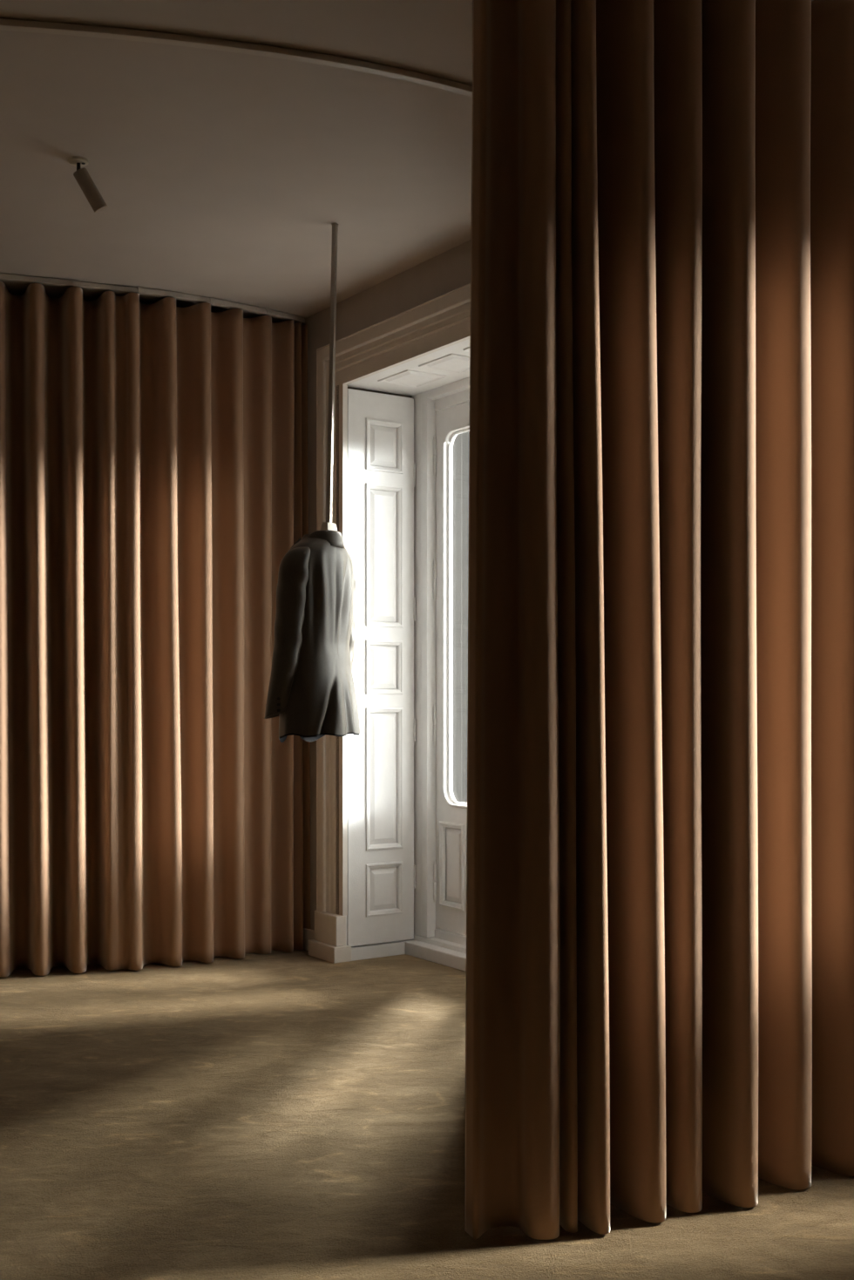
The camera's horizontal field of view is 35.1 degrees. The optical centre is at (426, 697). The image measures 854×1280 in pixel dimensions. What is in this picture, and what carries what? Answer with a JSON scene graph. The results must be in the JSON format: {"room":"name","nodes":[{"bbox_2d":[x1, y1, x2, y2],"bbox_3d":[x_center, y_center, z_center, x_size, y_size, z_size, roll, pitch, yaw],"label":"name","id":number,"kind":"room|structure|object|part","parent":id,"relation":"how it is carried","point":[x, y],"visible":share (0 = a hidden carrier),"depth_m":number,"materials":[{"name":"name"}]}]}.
{"room":"clothing store","nodes":[
{"label":"clothing store","id":0,"kind":"room"},
{"bbox_2d":[301,239,470,930],"bbox_3d":[1.917,-0.305,3.250,0.520,3.020,9.419,0,0,-34],"label":"wall","id":1,"kind":"structure","parent":0,"point":[446,272],"depth_m":6.08,"materials":[{"name":"paint"}]},
{"bbox_2d":[346,388,415,946],"bbox_3d":[-0.212,-0.134,6.275,0.369,2.546,0.042,0,0,-34],"label":"window shutter","id":2,"kind":"object","parent":1,"relation":"attached to","point":[382,467],"visible":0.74,"depth_m":6.27,"materials":[{"name":"white paint"}]},
{"bbox_3d":[-0.202,-1.165,6.280,0.215,0.252,0.032,0,0,-34],"label":"panel","id":3,"kind":"part","parent":2,"relation":"part of","materials":[{"name":"white paint"}]},
{"bbox_3d":[-0.202,-0.655,6.280,0.215,0.672,0.032,0,0,-34],"label":"panel","id":4,"kind":"part","parent":2,"relation":"part of","materials":[{"name":"white paint"}]},
{"bbox_3d":[-0.202,-0.139,6.280,0.215,0.265,0.032,0,0,-34],"label":"panel","id":5,"kind":"part","parent":2,"relation":"part of","materials":[{"name":"white paint"}]},
{"bbox_3d":[-0.202,0.378,6.280,0.215,0.671,0.032,0,0,-34],"label":"panel","id":6,"kind":"part","parent":2,"relation":"part of","materials":[{"name":"white paint"}]},
{"bbox_3d":[-0.202,0.891,6.280,0.215,0.256,0.032,0,0,-34],"label":"panel","id":7,"kind":"part","parent":2,"relation":"part of","materials":[{"name":"white paint"}]},
{"bbox_2d":[308,283,470,963],"bbox_3d":[-0.052,-0.207,5.648,0.092,2.825,1.664,0,0,-34],"label":"trim","id":8,"kind":"structure","parent":1,"relation":"attached to","point":[442,321],"depth_m":6.16,"materials":[{"name":"paint"}]},
{"bbox_2d":[336,338,470,961],"bbox_3d":[0.119,-0.135,5.763,0.400,2.680,1.320,0,0,-34],"label":"trim","id":9,"kind":"structure","parent":1,"relation":"attached to","point":[450,364],"depth_m":6.10,"materials":[{"name":"white paint"}]},
{"bbox_3d":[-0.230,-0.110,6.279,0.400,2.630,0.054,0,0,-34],"label":"reveal skirting","id":10,"kind":"part","parent":9,"relation":"part of","materials":[{"name":"white paint"}]},
{"bbox_3d":[-0.064,-1.421,6.038,0.215,0.008,0.250,0,0,-34],"label":"panel","id":11,"kind":"part","parent":9,"relation":"part of","materials":[{"name":"white paint"}]},
{"bbox_3d":[0.121,-1.421,5.765,0.215,0.008,0.250,0,0,-34],"label":"panel","id":12,"kind":"part","parent":9,"relation":"part of","materials":[{"name":"white paint"}]},
{"bbox_2d":[405,377,469,971],"bbox_3d":[0.311,-0.120,5.893,0.196,2.650,1.270,0,0,-34],"label":"door","id":13,"kind":"structure","parent":1,"relation":"in","point":[442,413],"depth_m":6.29,"materials":[{"name":"white paint"}]},
{"bbox_3d":[0.122,0.773,6.205,0.036,0.404,0.205,0,0,-34],"label":"panel","id":14,"kind":"part","parent":13,"relation":"part of","materials":[{"name":"white paint"}]},
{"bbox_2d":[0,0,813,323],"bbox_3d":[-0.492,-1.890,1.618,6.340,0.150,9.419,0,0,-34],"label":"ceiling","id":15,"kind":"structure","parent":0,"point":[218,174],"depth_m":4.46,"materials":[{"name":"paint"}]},
{"bbox_2d":[67,155,107,212],"bbox_3d":[-1.151,-1.731,4.579,0.132,0.168,0.072,0,0,-17],"label":"ceiling spotlight","id":16,"kind":"object","parent":15,"relation":"attached to","point":[82,176],"visible":1,"depth_m":4.57,"materials":[{"name":"beige paint"}]},
{"bbox_3d":[-1.180,-1.810,4.570,0.072,0.010,0.072,0,0,0],"label":"ceiling plate","id":17,"kind":"part","parent":16,"relation":"part of","materials":[{"name":"beige paint"}]},
{"bbox_3d":[-1.178,-1.783,4.570,0.020,0.046,0.015,0,0,0],"label":"swivel arm","id":18,"kind":"part","parent":16,"relation":"part of","materials":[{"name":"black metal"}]},
{"bbox_2d":[0,273,304,324],"bbox_3d":[-1.779,-1.801,5.941,2.603,0.028,0.285,0,0,-19],"label":"track","id":19,"kind":"object","parent":15,"relation":"attached to","point":[7,277],"visible":0.99,"depth_m":6.00,"materials":[{"name":"metal"}]},
{"bbox_2d":[0,280,310,977],"bbox_3d":[-1.782,-0.290,5.960,2.627,2.979,0.363,0,0,-16],"label":"curtain","id":20,"kind":"object","parent":19,"relation":"hanging from","point":[154,484],"visible":0.94,"depth_m":6.05,"materials":[{"name":"fabric"}]},
{"bbox_2d":[0,18,472,96],"bbox_3d":[-1.102,-1.804,3.802,3.615,0.022,0.414,0,0,-14],"label":"track","id":21,"kind":"object","parent":15,"relation":"attached to","point":[5,24],"visible":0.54,"depth_m":3.73,"materials":[{"name":"metal"}]},
{"bbox_2d":[319,223,338,530],"bbox_3d":[-0.388,-1.172,5.190,0.090,1.285,0.338,0,0,25],"label":"rod","id":22,"kind":"object","parent":15,"relation":"hanging from","point":[328,525],"visible":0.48,"depth_m":5.18,"materials":[{"name":"silver metal"}]},
{"bbox_2d":[264,529,360,742],"bbox_3d":[-0.417,-0.229,5.202,0.259,0.812,0.494,0,0,25],"label":"jacket","id":23,"kind":"object","parent":22,"relation":"hanging from","point":[311,691],"visible":1,"depth_m":5.05,"materials":[{"name":"fabric"}]},
{"bbox_3d":[-0.365,-1.238,5.184,0.045,1.155,0.022,0,0,0],"label":"rod","id":24,"kind":"part","parent":22,"relation":"part of","materials":[{"name":"silver metal"}]},
{"bbox_2d":[0,948,853,1279],"bbox_3d":[-0.492,1.265,1.618,6.340,0.120,9.419,0,0,-34],"label":"floor","id":25,"kind":"structure","parent":0,"point":[297,1114],"depth_m":3.58,"materials":[{"name":"carpet"}]},
{"bbox_3d":[-3.209,-0.305,5.346,4.765,3.020,3.316,0,0,0],"label":"wall","id":26,"kind":"structure","parent":0,"visible":0},
{"bbox_2d":[303,927,314,950],"bbox_3d":[-0.670,1.155,6.590,0.020,0.100,0.585,0,0,-34],"label":"baseboard","id":27,"kind":"structure","parent":26,"relation":"attached to","point":[308,934],"depth_m":6.42,"materials":[{"name":"paint"}]},
{"label":"outside","id":28,"kind":"structure","parent":0,"visible":0},
{"bbox_2d":[452,431,469,802],"bbox_3d":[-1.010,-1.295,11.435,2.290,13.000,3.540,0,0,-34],"label":"window pane","id":29,"kind":"structure","parent":28,"point":[461,444],"depth_m":10.15,"materials":[{"name":"glass"}]},
{"bbox_3d":[0.637,-1.804,3.259,1.176,0.022,0.508,0,0,0],"label":"trim","id":30,"kind":"structure","parent":0,"visible":0},
{"bbox_2d":[464,0,853,1239],"bbox_3d":[0.641,-0.290,3.234,1.184,2.979,0.212,0,0,-24],"label":"curtain","id":31,"kind":"object","parent":30,"relation":"hanging from","point":[660,985],"visible":1,"depth_m":3.15,"materials":[{"name":"fabric"}]}
]}

